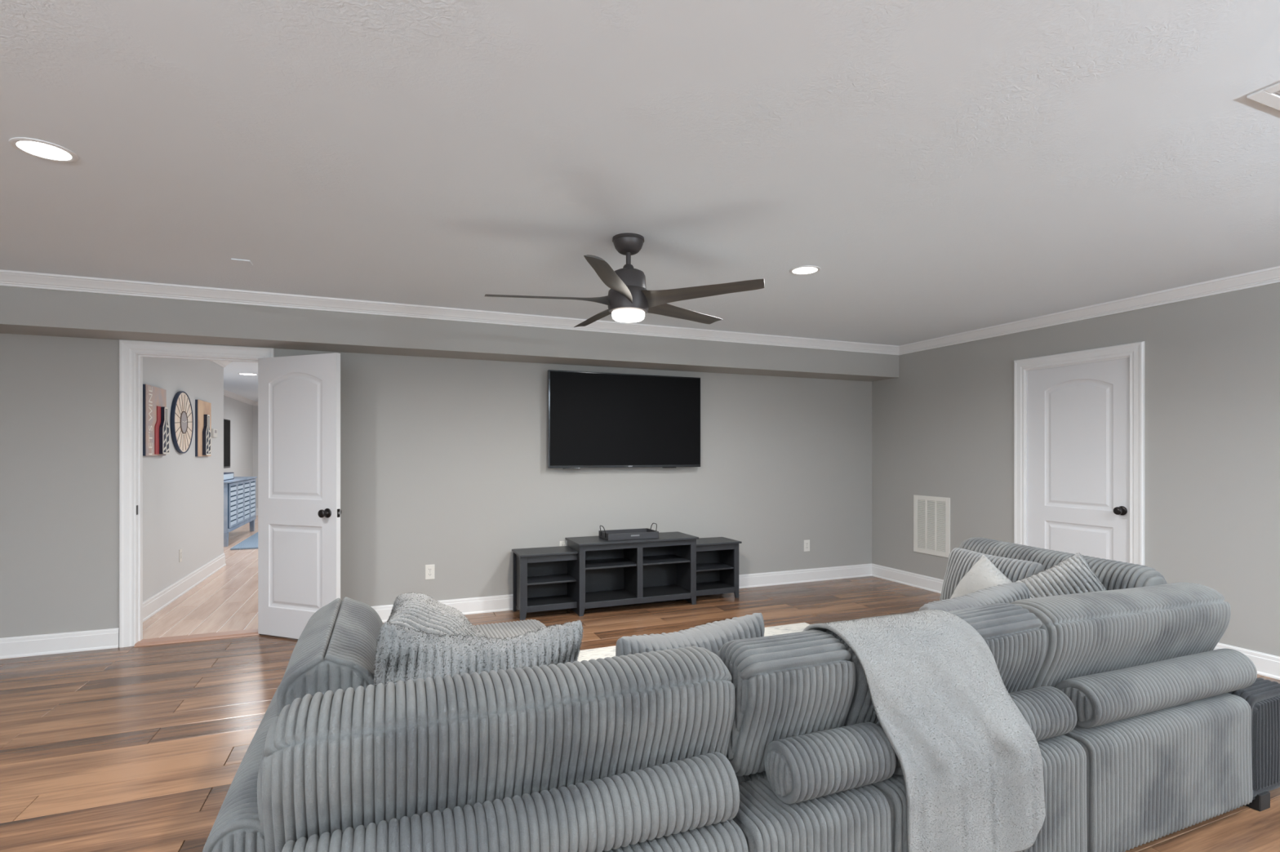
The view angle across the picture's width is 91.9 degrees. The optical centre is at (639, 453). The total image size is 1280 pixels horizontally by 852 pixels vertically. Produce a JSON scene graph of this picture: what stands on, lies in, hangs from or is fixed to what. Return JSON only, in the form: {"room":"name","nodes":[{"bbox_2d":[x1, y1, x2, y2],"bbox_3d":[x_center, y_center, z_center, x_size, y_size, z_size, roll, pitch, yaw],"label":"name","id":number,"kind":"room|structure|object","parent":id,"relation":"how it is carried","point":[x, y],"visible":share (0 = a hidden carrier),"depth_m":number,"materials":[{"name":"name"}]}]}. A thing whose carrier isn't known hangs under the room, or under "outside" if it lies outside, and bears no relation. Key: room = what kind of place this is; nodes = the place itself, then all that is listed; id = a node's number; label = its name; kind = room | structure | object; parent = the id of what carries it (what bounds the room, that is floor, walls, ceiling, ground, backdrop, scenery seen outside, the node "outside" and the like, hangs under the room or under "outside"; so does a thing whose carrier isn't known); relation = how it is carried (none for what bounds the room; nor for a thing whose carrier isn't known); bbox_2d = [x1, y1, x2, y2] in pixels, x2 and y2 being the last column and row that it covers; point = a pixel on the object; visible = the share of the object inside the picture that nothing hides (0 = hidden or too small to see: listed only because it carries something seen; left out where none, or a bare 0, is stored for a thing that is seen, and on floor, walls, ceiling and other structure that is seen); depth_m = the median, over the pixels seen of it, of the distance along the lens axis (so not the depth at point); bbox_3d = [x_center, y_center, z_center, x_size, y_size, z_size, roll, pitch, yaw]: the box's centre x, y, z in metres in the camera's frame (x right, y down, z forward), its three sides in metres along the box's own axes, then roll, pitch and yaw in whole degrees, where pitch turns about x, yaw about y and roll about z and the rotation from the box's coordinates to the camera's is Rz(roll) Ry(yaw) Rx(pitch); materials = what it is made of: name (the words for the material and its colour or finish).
{"room":"leisure room","nodes":[
{"label":"leisure room","id":0,"kind":"room"},
{"bbox_2d":[142,356,223,601],"bbox_3d":[-4.684,0.122,5.615,0.870,2.411,3.169,0,0,-22],"label":"wall","id":1,"kind":"structure","parent":0,"point":[183,494],"depth_m":5.80,"materials":[{"name":"white paint"}]},
{"bbox_2d":[142,384,169,456],"bbox_3d":[-3.965,-0.259,5.081,0.059,0.563,0.470,0,0,-22],"label":"sign","id":2,"kind":"object","parent":1,"relation":"attached to","point":[156,428],"visible":1,"depth_m":5.04,"materials":[{"name":"brown wood"}]},
{"bbox_2d":[154,406,160,454],"bbox_3d":[-3.979,-0.188,5.116,0.008,0.395,0.175,0,0,-22],"label":"bottle","id":3,"kind":"object","parent":2,"relation":"on","point":[157,409],"depth_m":5.08,"materials":[{"name":"red paint"}]},
{"bbox_2d":[178,548,182,562],"bbox_3d":[-4.260,0.950,5.739,0.008,0.118,0.072,0,0,-22],"label":"wall outlet","id":4,"kind":"object","parent":1,"relation":"attached to","point":[180,550],"visible":1,"depth_m":5.71,"materials":[{"name":"white plastic"}]},
{"bbox_2d":[169,391,193,453],"bbox_3d":[-4.248,-0.284,5.743,0.033,0.576,0.576,0,0,-22],"label":"wall clock","id":5,"kind":"object","parent":1,"relation":"attached to","point":[181,420],"visible":1,"depth_m":5.69,"materials":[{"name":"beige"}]},
{"bbox_2d":[142,553,226,622],"bbox_3d":[-4.275,1.245,5.793,0.021,0.147,3.190,0,0,-22],"label":"baseboard","id":6,"kind":"structure","parent":1,"relation":"attached to","point":[154,604],"depth_m":5.68,"materials":[{"name":"white paint"}]},
{"bbox_2d":[195,400,211,456],"bbox_3d":[-4.507,-0.250,6.415,0.059,0.569,0.480,0,0,-22],"label":"sign","id":7,"kind":"object","parent":1,"relation":"attached to","point":[202,409],"visible":1,"depth_m":6.33,"materials":[{"name":"beige wood"}]},
{"bbox_2d":[211,428,217,437],"bbox_3d":[-4.693,-0.218,6.825,0.024,0.092,0.160,0,0,-22],"label":"thermostat","id":8,"kind":"object","parent":1,"relation":"attached to","point":[214,432],"visible":1,"depth_m":6.77,"materials":[{"name":"white plastic"}]},
{"bbox_2d":[209,360,231,367],"bbox_3d":[-4.261,-1.043,5.825,0.070,0.081,3.239,0,0,-22],"label":"trim","id":9,"kind":"structure","parent":1,"relation":"attached to","point":[223,363],"depth_m":7.10,"materials":[{"name":"white paint"}]},
{"bbox_2d":[223,395,253,476],"bbox_3d":[-6.968,0.122,9.922,0.120,2.411,6.770,0,0,-22],"label":"wall","id":10,"kind":"structure","parent":0,"point":[240,414],"depth_m":11.99,"materials":[{"name":"white paint"}]},
{"bbox_2d":[223,418,230,468],"bbox_3d":[-6.806,-0.158,9.836,0.113,0.830,1.950,0,0,-22],"label":"television","id":11,"kind":"object","parent":10,"relation":"attached to","point":[226,422],"visible":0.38,"depth_m":10.50,"materials":[{"name":"black plastic"}]},
{"bbox_2d":[223,389,255,405],"bbox_3d":[-6.903,-1.043,10.013,0.070,0.081,6.650,0,0,-22],"label":"trim","id":12,"kind":"structure","parent":10,"relation":"attached to","point":[227,393],"depth_m":11.65,"materials":[{"name":"white paint"}]},
{"bbox_2d":[202,685,279,851],"bbox_3d":[-0.996,0.826,1.698,0.150,0.148,0.964,0,0,-22],"label":"sofa armrest","id":13,"kind":"object","parent":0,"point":[237,828],"visible":0.33,"depth_m":1.32,"materials":[{"name":"grey fabric"}]},
{"bbox_2d":[253,405,257,508],"bbox_3d":[-6.245,0.122,13.934,4.480,2.411,0.120,0,0,-22],"label":"wall","id":14,"kind":"structure","parent":0,"point":[255,407],"depth_m":13.10,"materials":[{"name":"white paint"}]},
{"bbox_2d":[0,333,871,638],"bbox_3d":[-1.369,0.122,5.187,8.570,2.411,0.120,0,0,-22],"label":"wall","id":15,"kind":"structure","parent":0,"point":[444,461],"depth_m":5.05,"materials":[{"name":"grey paint"}]},
{"bbox_2d":[119,339,274,648],"bbox_3d":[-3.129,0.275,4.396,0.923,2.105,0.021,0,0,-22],"label":"trim","id":16,"kind":"structure","parent":15,"relation":"attached to","point":[128,349],"depth_m":4.24,"materials":[{"name":"white paint"}]},
{"bbox_2d":[257,352,341,639],"bbox_3d":[-2.428,0.313,4.396,0.754,2.005,0.168,0,0,20],"label":"door","id":17,"kind":"structure","parent":15,"relation":"in","point":[300,511],"depth_m":4.38,"materials":[{"name":"white paint"}]},
{"bbox_2d":[425,564,434,579],"bbox_3d":[-1.693,0.960,4.986,0.072,0.118,0.008,0,0,-22],"label":"wall outlet","id":18,"kind":"object","parent":15,"relation":"attached to","point":[429,569],"visible":1,"depth_m":4.98,"materials":[{"name":"white plastic"}]},
{"bbox_2d":[559,541,567,546],"bbox_3d":[-0.668,0.828,5.403,0.072,0.118,0.008,0,0,-22],"label":"wall outlet","id":19,"kind":"object","parent":15,"relation":"attached to","point":[561,543],"visible":0.38,"depth_m":5.40,"materials":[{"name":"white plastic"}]},
{"bbox_2d":[370,563,871,622],"bbox_3d":[-0.092,1.262,5.630,5.630,0.131,0.021,0,0,-22],"label":"baseboard","id":20,"kind":"structure","parent":15,"relation":"attached to","point":[480,605],"depth_m":6.14,"materials":[{"name":"white paint"}]},
{"bbox_2d":[547,369,700,469],"bbox_3d":[-0.123,-0.284,5.574,1.453,0.844,0.100,0,0,-22],"label":"television","id":21,"kind":"object","parent":15,"relation":"attached to","point":[596,420],"visible":1,"depth_m":5.50,"materials":[{"name":"black plastic"}]},
{"bbox_2d":[804,539,809,551],"bbox_3d":[1.719,0.955,6.373,0.072,0.118,0.008,0,0,-22],"label":"wall outlet","id":22,"kind":"object","parent":15,"relation":"attached to","point":[806,543],"visible":1,"depth_m":6.37,"materials":[{"name":"white plastic"}]},
{"bbox_2d":[0,285,898,382],"bbox_3d":[-1.330,-0.929,4.931,8.450,0.310,0.384,0,0,-22],"label":"ceiling soffit","id":23,"kind":"structure","parent":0,"point":[23,310],"depth_m":4.56,"materials":[{"name":"grey paint"}]},
{"bbox_2d":[0,269,898,355],"bbox_3d":[-1.244,-1.043,4.721,8.450,0.081,0.070,0,0,-22],"label":"trim","id":24,"kind":"structure","parent":23,"relation":"attached to","point":[7,277],"depth_m":4.48,"materials":[{"name":"white paint"}]},
{"bbox_2d":[0,0,1279,401],"bbox_3d":[-1.643,-1.133,5.701,8.690,0.100,18.840,0,0,-22],"label":"ceiling","id":25,"kind":"structure","parent":0,"point":[944,167],"depth_m":2.23,"materials":[{"name":"white paint"}]},
{"bbox_2d":[8,137,78,162],"bbox_3d":[-2.128,-1.080,2.212,0.180,0.006,0.180,0,0,-22],"label":"recessed light","id":26,"kind":"object","parent":25,"relation":"in","point":[42,149],"visible":1,"depth_m":2.20,"materials":[{"name":"white paint"}]},
{"bbox_2d":[231,258,253,265],"bbox_3d":[-2.250,-1.081,3.500,0.090,0.006,0.090,0,0,-22],"label":"cover plate","id":27,"kind":"object","parent":25,"relation":"attached to","point":[237,261],"visible":1,"depth_m":3.50,"materials":[{"name":"white paint"}]},
{"bbox_2d":[238,373,257,375],"bbox_3d":[-5.382,-1.080,8.494,0.236,0.006,0.236,0,0,-22],"label":"recessed light","id":28,"kind":"object","parent":25,"relation":"in","point":[243,374],"visible":0.98,"depth_m":8.48,"materials":[{"name":"white paint"}]},
{"bbox_2d":[484,232,764,327],"bbox_3d":[-0.082,-0.876,3.173,1.358,0.415,1.322,0,0,-22],"label":"ceiling fan","id":29,"kind":"object","parent":25,"relation":"hanging from","point":[628,300],"visible":1,"depth_m":3.04,"materials":[{"name":"brown metal"}]},
{"bbox_2d":[789,265,820,275],"bbox_3d":[0.977,-1.080,3.663,0.180,0.006,0.180,0,0,-22],"label":"recessed light","id":30,"kind":"object","parent":25,"relation":"in","point":[808,269],"visible":1,"depth_m":3.66,"materials":[{"name":"white paint"}]},
{"bbox_2d":[1247,82,1279,111],"bbox_3d":[2.081,-1.078,1.785,0.380,0.011,0.350,0,0,-22],"label":"ceiling vent","id":31,"kind":"object","parent":25,"relation":"in","point":[1266,96],"visible":1,"depth_m":1.87,"materials":[{"name":"white paint"}]},
{"bbox_2d":[0,515,1279,851],"bbox_3d":[-1.643,1.353,5.701,8.690,0.069,18.840,0,0,-22],"label":"floor","id":32,"kind":"structure","parent":0,"point":[130,748],"depth_m":3.20,"materials":[{"name":"brown wood"}]},
{"bbox_2d":[133,628,259,647],"bbox_3d":[-3.145,1.319,4.436,0.741,0.018,0.135,0,0,-22],"label":"threshold strip","id":33,"kind":"object","parent":32,"relation":"on","point":[185,638],"visible":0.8,"depth_m":4.41,"materials":[{"name":"beige wood"}]},
{"bbox_2d":[223,476,257,546],"bbox_3d":[-6.380,0.858,9.491,0.545,0.920,1.950,0,0,-22],"label":"base cabinet","id":34,"kind":"object","parent":32,"relation":"on","point":[239,492],"visible":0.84,"depth_m":9.27,"materials":[{"name":"blue wood"}]},
{"bbox_2d":[223,472,234,480],"bbox_3d":[-6.165,0.345,8.974,0.335,0.105,0.730,0,0,-22],"label":"storage box","id":35,"kind":"object","parent":34,"relation":"on","point":[227,476],"visible":0.38,"depth_m":9.08,"materials":[{"name":"white plastic"}]},
{"bbox_2d":[230,532,257,550],"bbox_3d":[-5.428,1.306,9.916,1.390,0.024,2.740,0,0,-22],"label":"floor mat","id":36,"kind":"object","parent":32,"relation":"on","point":[251,543],"visible":0.24,"depth_m":8.80,"materials":[{"name":"blue fabric"}]},
{"bbox_2d":[473,619,546,639],"bbox_3d":[-0.894,1.107,2.765,1.208,0.442,0.939,0,0,-22],"label":"throw pillow","id":37,"kind":"object","parent":32,"relation":"on","point":[513,628],"visible":0.04,"depth_m":3.16,"materials":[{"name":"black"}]},
{"bbox_2d":[511,531,742,620],"bbox_3d":[-0.062,1.031,5.384,2.023,0.593,0.422,0,0,-22],"label":"tv stand","id":38,"kind":"object","parent":32,"relation":"on","point":[588,572],"visible":0.98,"depth_m":5.35,"materials":[{"name":"grey wood"}]},
{"bbox_2d":[527,595,575,606],"bbox_3d":[-0.779,1.234,5.150,0.433,0.015,0.281,0,0,-22],"label":"shelf","id":39,"kind":"object","parent":38,"relation":"attached to","point":[532,600],"depth_m":5.12,"materials":[{"name":"black wood"}]},
{"bbox_2d":[527,573,576,585],"bbox_3d":[-0.775,1.052,5.149,0.426,0.014,0.286,0,0,-22],"label":"shelf","id":40,"kind":"object","parent":38,"relation":"attached to","point":[532,579],"depth_m":5.13,"materials":[{"name":"grey wood"}]},
{"bbox_2d":[585,557,636,569],"bbox_3d":[-0.298,0.948,5.305,0.475,0.015,0.356,0,0,-22],"label":"shelf","id":41,"kind":"object","parent":38,"relation":"attached to","point":[591,563],"depth_m":5.30,"materials":[{"name":"grey wood"}]},
{"bbox_2d":[599,523,658,540],"bbox_3d":[-0.098,0.677,5.380,0.504,0.114,0.257,0,0,-22],"label":"serving tray","id":42,"kind":"object","parent":38,"relation":"on","point":[645,533],"visible":1,"depth_m":5.31,"materials":[{"name":"grey wood"}]},
{"bbox_2d":[585,584,689,602],"bbox_3d":[-0.073,1.231,5.399,1.026,0.015,0.351,0,0,-22],"label":"shelf","id":43,"kind":"object","parent":38,"relation":"attached to","point":[651,593],"depth_m":5.38,"materials":[{"name":"black wood"}]},
{"bbox_2d":[643,554,689,565],"bbox_3d":[0.155,0.948,5.489,0.473,0.015,0.356,0,0,-22],"label":"shelf","id":44,"kind":"object","parent":38,"relation":"attached to","point":[648,559],"depth_m":5.47,"materials":[{"name":"grey wood"}]},
{"bbox_2d":[696,581,733,590],"bbox_3d":[0.611,1.234,5.715,0.440,0.015,0.281,0,0,-22],"label":"shelf","id":45,"kind":"object","parent":38,"relation":"attached to","point":[700,585],"depth_m":5.72,"materials":[{"name":"black wood"}]},
{"bbox_2d":[696,562,733,572],"bbox_3d":[0.610,1.052,5.712,0.433,0.014,0.286,0,0,-22],"label":"shelf","id":46,"kind":"object","parent":38,"relation":"attached to","point":[700,566],"depth_m":5.70,"materials":[{"name":"grey wood"}]},
{"bbox_2d":[601,819,748,851],"bbox_3d":[-0.494,1.110,1.789,1.194,0.435,1.206,0,0,-22],"label":"sofa section","id":47,"kind":"object","parent":32,"relation":"on","point":[726,836],"visible":0.06,"depth_m":1.44,"materials":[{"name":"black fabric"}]},
{"bbox_2d":[276,597,383,715],"bbox_3d":[-0.903,0.704,1.883,0.281,0.391,0.724,0,0,-22],"label":"cushion","id":48,"kind":"object","parent":47,"relation":"on","point":[335,649],"visible":0.39,"depth_m":1.66,"materials":[{"name":"grey fabric"}]},
{"bbox_2d":[386,591,484,637],"bbox_3d":[-0.783,0.727,2.402,0.397,0.347,0.448,0,0,-18],"label":"throw pillow","id":49,"kind":"object","parent":47,"relation":"on","point":[416,611],"visible":0.43,"depth_m":2.31,"materials":[{"name":"grey fabric"}]},
{"bbox_2d":[373,620,583,688],"bbox_3d":[-0.450,0.668,1.718,0.589,0.477,0.252,0,0,-22],"label":"throw pillow","id":50,"kind":"object","parent":47,"relation":"on","point":[403,654],"visible":0.3,"depth_m":1.63,"materials":[{"name":"grey fabric"}]},
{"bbox_2d":[257,646,735,851],"bbox_3d":[-0.281,0.710,1.507,1.124,0.380,0.273,0,0,-22],"label":"cushion","id":51,"kind":"object","parent":47,"relation":"on","point":[330,762],"visible":0.84,"depth_m":1.37,"materials":[{"name":"grey fabric"}]},
{"bbox_2d":[281,752,739,851],"bbox_3d":[-0.233,0.824,1.355,0.995,0.152,0.155,0,0,-22],"label":"bolster","id":52,"kind":"object","parent":47,"relation":"on","point":[614,812],"visible":1,"depth_m":1.34,"materials":[{"name":"grey fabric"}]},
{"bbox_2d":[615,613,764,657],"bbox_3d":[0.163,0.705,1.976,0.529,0.358,0.211,0,0,-25],"label":"throw pillow","id":53,"kind":"object","parent":47,"relation":"on","point":[712,637],"visible":0.18,"depth_m":1.93,"materials":[{"name":"grey fabric"}]},
{"bbox_2d":[577,622,809,662],"bbox_3d":[0.607,1.322,3.633,2.140,0.010,1.675,0,0,-22],"label":"area rug","id":54,"kind":"object","parent":32,"relation":"on","point":[591,654],"visible":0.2,"depth_m":4.18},
{"bbox_2d":[732,771,891,851],"bbox_3d":[0.281,1.112,2.004,0.461,0.432,1.014,0,0,-22],"label":"sofa section","id":55,"kind":"object","parent":32,"relation":"on","point":[858,820],"visible":0.39,"depth_m":1.57,"materials":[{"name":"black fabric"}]},
{"bbox_2d":[735,771,766,783],"bbox_3d":[0.236,1.013,2.118,0.453,0.233,0.768,0,0,-22],"label":"seat cushion","id":56,"kind":"object","parent":55,"relation":"on","point":[751,777],"depth_m":1.75,"materials":[{"name":"grey fabric"}]},
{"bbox_2d":[716,630,855,776],"bbox_3d":[0.404,0.713,1.787,0.387,0.373,0.273,0,0,-22],"label":"cushion","id":57,"kind":"object","parent":55,"relation":"on","point":[799,683],"visible":0.77,"depth_m":1.68,"materials":[{"name":"grey fabric"}]},
{"bbox_2d":[764,722,896,804],"bbox_3d":[0.509,0.825,1.657,0.356,0.150,0.152,0,0,-22],"label":"bolster","id":58,"kind":"object","parent":55,"relation":"on","point":[805,767],"visible":1,"depth_m":1.60,"materials":[{"name":"grey fabric"}]},
{"bbox_2d":[871,773,907,851],"bbox_3d":[0.662,1.111,2.160,0.410,0.433,1.012,0,0,-22],"label":"sofa section","id":59,"kind":"object","parent":32,"relation":"on","point":[893,788],"visible":0.06,"depth_m":1.65,"materials":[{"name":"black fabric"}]},
{"bbox_2d":[825,629,878,726],"bbox_3d":[0.754,0.709,1.925,0.400,0.380,0.275,0,0,-22],"label":"cushion","id":60,"kind":"object","parent":59,"relation":"on","point":[861,710],"visible":0.04,"depth_m":1.78,"materials":[{"name":"grey fabric"}]},
{"bbox_2d":[802,608,1045,851],"bbox_3d":[0.829,0.893,1.867,0.586,0.782,0.449,0,0,-22],"label":"throw blanket","id":61,"kind":"object","parent":59,"relation":"on","point":[971,762],"visible":0.9,"depth_m":1.74,"materials":[{"name":"grey fabric"}]},
{"bbox_2d":[875,686,1076,775],"bbox_3d":[1.020,0.825,1.864,0.717,0.149,0.150,0,0,-22],"label":"bolster","id":62,"kind":"object","parent":59,"relation":"on","point":[1048,711],"visible":0.25,"depth_m":1.90,"materials":[{"name":"grey fabric"}]},
{"bbox_2d":[1017,734,1087,851],"bbox_3d":[1.026,1.110,2.307,0.426,0.435,1.009,0,0,-22],"label":"sofa section","id":63,"kind":"object","parent":32,"relation":"on","point":[1064,828],"visible":0.2,"depth_m":1.88,"materials":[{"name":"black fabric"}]},
{"bbox_2d":[919,582,1030,611],"bbox_3d":[1.313,0.714,2.454,0.550,0.387,0.218,0,0,-22],"label":"throw pillow","id":64,"kind":"object","parent":63,"relation":"on","point":[1009,593],"visible":0.16,"depth_m":2.41,"materials":[{"name":"grey fabric"}]},
{"bbox_2d":[947,603,1046,693],"bbox_3d":[1.119,0.708,2.075,0.412,0.382,0.270,0,0,-22],"label":"cushion","id":65,"kind":"object","parent":63,"relation":"on","point":[1015,641],"visible":0.36,"depth_m":2.00,"materials":[{"name":"grey fabric"}]},
{"bbox_2d":[1063,677,1279,851],"bbox_3d":[1.755,1.109,2.697,1.256,0.436,1.196,0,0,-22],"label":"sofa section","id":66,"kind":"object","parent":32,"relation":"on","point":[1152,776],"visible":0.3,"depth_m":2.09,"materials":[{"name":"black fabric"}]},
{"bbox_2d":[949,555,1031,599],"bbox_3d":[1.580,0.728,2.821,0.203,0.492,0.506,0,0,-7],"label":"throw pillow","id":67,"kind":"object","parent":66,"relation":"on","point":[984,574],"visible":0.23,"depth_m":2.85,"materials":[{"name":"grey fabric"}]},
{"bbox_2d":[939,547,1044,600],"bbox_3d":[1.702,0.685,3.034,0.239,0.377,0.475,0,0,-19],"label":"throw pillow","id":68,"kind":"object","parent":66,"relation":"on","point":[960,561],"visible":0.27,"depth_m":3.08,"materials":[{"name":"grey fabric"}]},
{"bbox_2d":[958,537,1075,570],"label":"cushion","id":69,"kind":"object","parent":66,"relation":"on","point":[1048,558],"depth_m":3.21,"materials":[{"name":"grey fabric"}]},
{"bbox_2d":[1014,553,1107,598],"bbox_3d":[1.856,0.690,2.696,0.338,0.480,0.466,0,0,-22],"label":"throw pillow","id":70,"kind":"object","parent":66,"relation":"on","point":[1072,575],"visible":0.28,"depth_m":2.69,"materials":[{"name":"grey fabric"}]},
{"bbox_2d":[1008,582,1231,688],"bbox_3d":[1.800,0.707,2.351,1.116,0.384,0.273,0,0,-22],"label":"cushion","id":71,"kind":"object","parent":66,"relation":"on","point":[1091,633],"visible":0.69,"depth_m":2.21,"materials":[{"name":"grey fabric"}]},
{"bbox_2d":[1081,555,1167,590],"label":"cushion","id":72,"kind":"object","parent":66,"relation":"on","point":[1111,575],"depth_m":2.73,"materials":[{"name":"grey fabric"}]},
{"bbox_2d":[1055,648,1257,728],"bbox_3d":[1.853,0.824,2.202,0.950,0.152,0.157,0,0,-22],"label":"bolster","id":73,"kind":"object","parent":66,"relation":"on","point":[1097,700],"visible":0.95,"depth_m":2.11,"materials":[{"name":"grey fabric"}]},
{"bbox_2d":[871,282,1279,657],"bbox_3d":[4.198,0.122,2.710,0.120,2.411,8.661,0,0,-22],"label":"wall","id":74,"kind":"structure","parent":0,"point":[944,427],"depth_m":4.17,"materials":[{"name":"grey paint"}]},
{"bbox_2d":[871,564,943,593],"bbox_3d":[2.813,1.262,5.932,0.021,0.131,1.649,0,0,-22],"label":"baseboard","id":75,"kind":"structure","parent":74,"relation":"attached to","point":[920,581],"depth_m":6.21,"materials":[{"name":"white paint"}]},
{"bbox_2d":[913,495,950,558],"bbox_3d":[2.807,0.699,5.962,0.009,0.562,0.428,0,0,-22],"label":"air vent","id":76,"kind":"object","parent":74,"relation":"in","point":[931,514],"visible":0.99,"depth_m":5.95,"materials":[{"name":"white plastic"}]},
{"bbox_2d":[1027,357,1129,563],"bbox_3d":[3.311,0.319,4.725,0.102,1.994,0.771,0,0,-22],"label":"door","id":77,"kind":"structure","parent":74,"relation":"in","point":[1078,415],"depth_m":4.70,"materials":[{"name":"white paint"}]},
{"bbox_2d":[1013,341,1144,565],"bbox_3d":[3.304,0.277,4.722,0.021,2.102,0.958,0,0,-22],"label":"trim","id":78,"kind":"structure","parent":74,"relation":"attached to","point":[1135,351],"depth_m":4.38,"materials":[{"name":"white paint"}]},
{"bbox_2d":[898,266,1279,355],"bbox_3d":[4.182,-1.043,2.497,0.070,0.081,8.277,0,0,-22],"label":"trim","id":79,"kind":"structure","parent":74,"relation":"attached to","point":[1271,275],"depth_m":4.42,"materials":[{"name":"white paint"}]},
{"bbox_2d":[1213,642,1279,679],"bbox_3d":[4.624,1.262,1.474,0.021,0.131,6.050,0,0,-22],"label":"baseboard","id":80,"kind":"structure","parent":74,"relation":"attached to","point":[1268,665],"depth_m":3.69,"materials":[{"name":"white paint"}]},
{"bbox_3d":[-3.764,0.122,-0.460,0.120,2.411,8.781,0,0,-22],"label":"wall","id":81,"kind":"structure","parent":0,"visible":0},
{"bbox_2d":[0,627,119,659],"bbox_3d":[-4.435,1.262,3.865,1.894,0.131,0.021,0,0,-22],"label":"baseboard","id":82,"kind":"structure","parent":81,"relation":"attached to","point":[100,639],"depth_m":4.10,"materials":[{"name":"white paint"}]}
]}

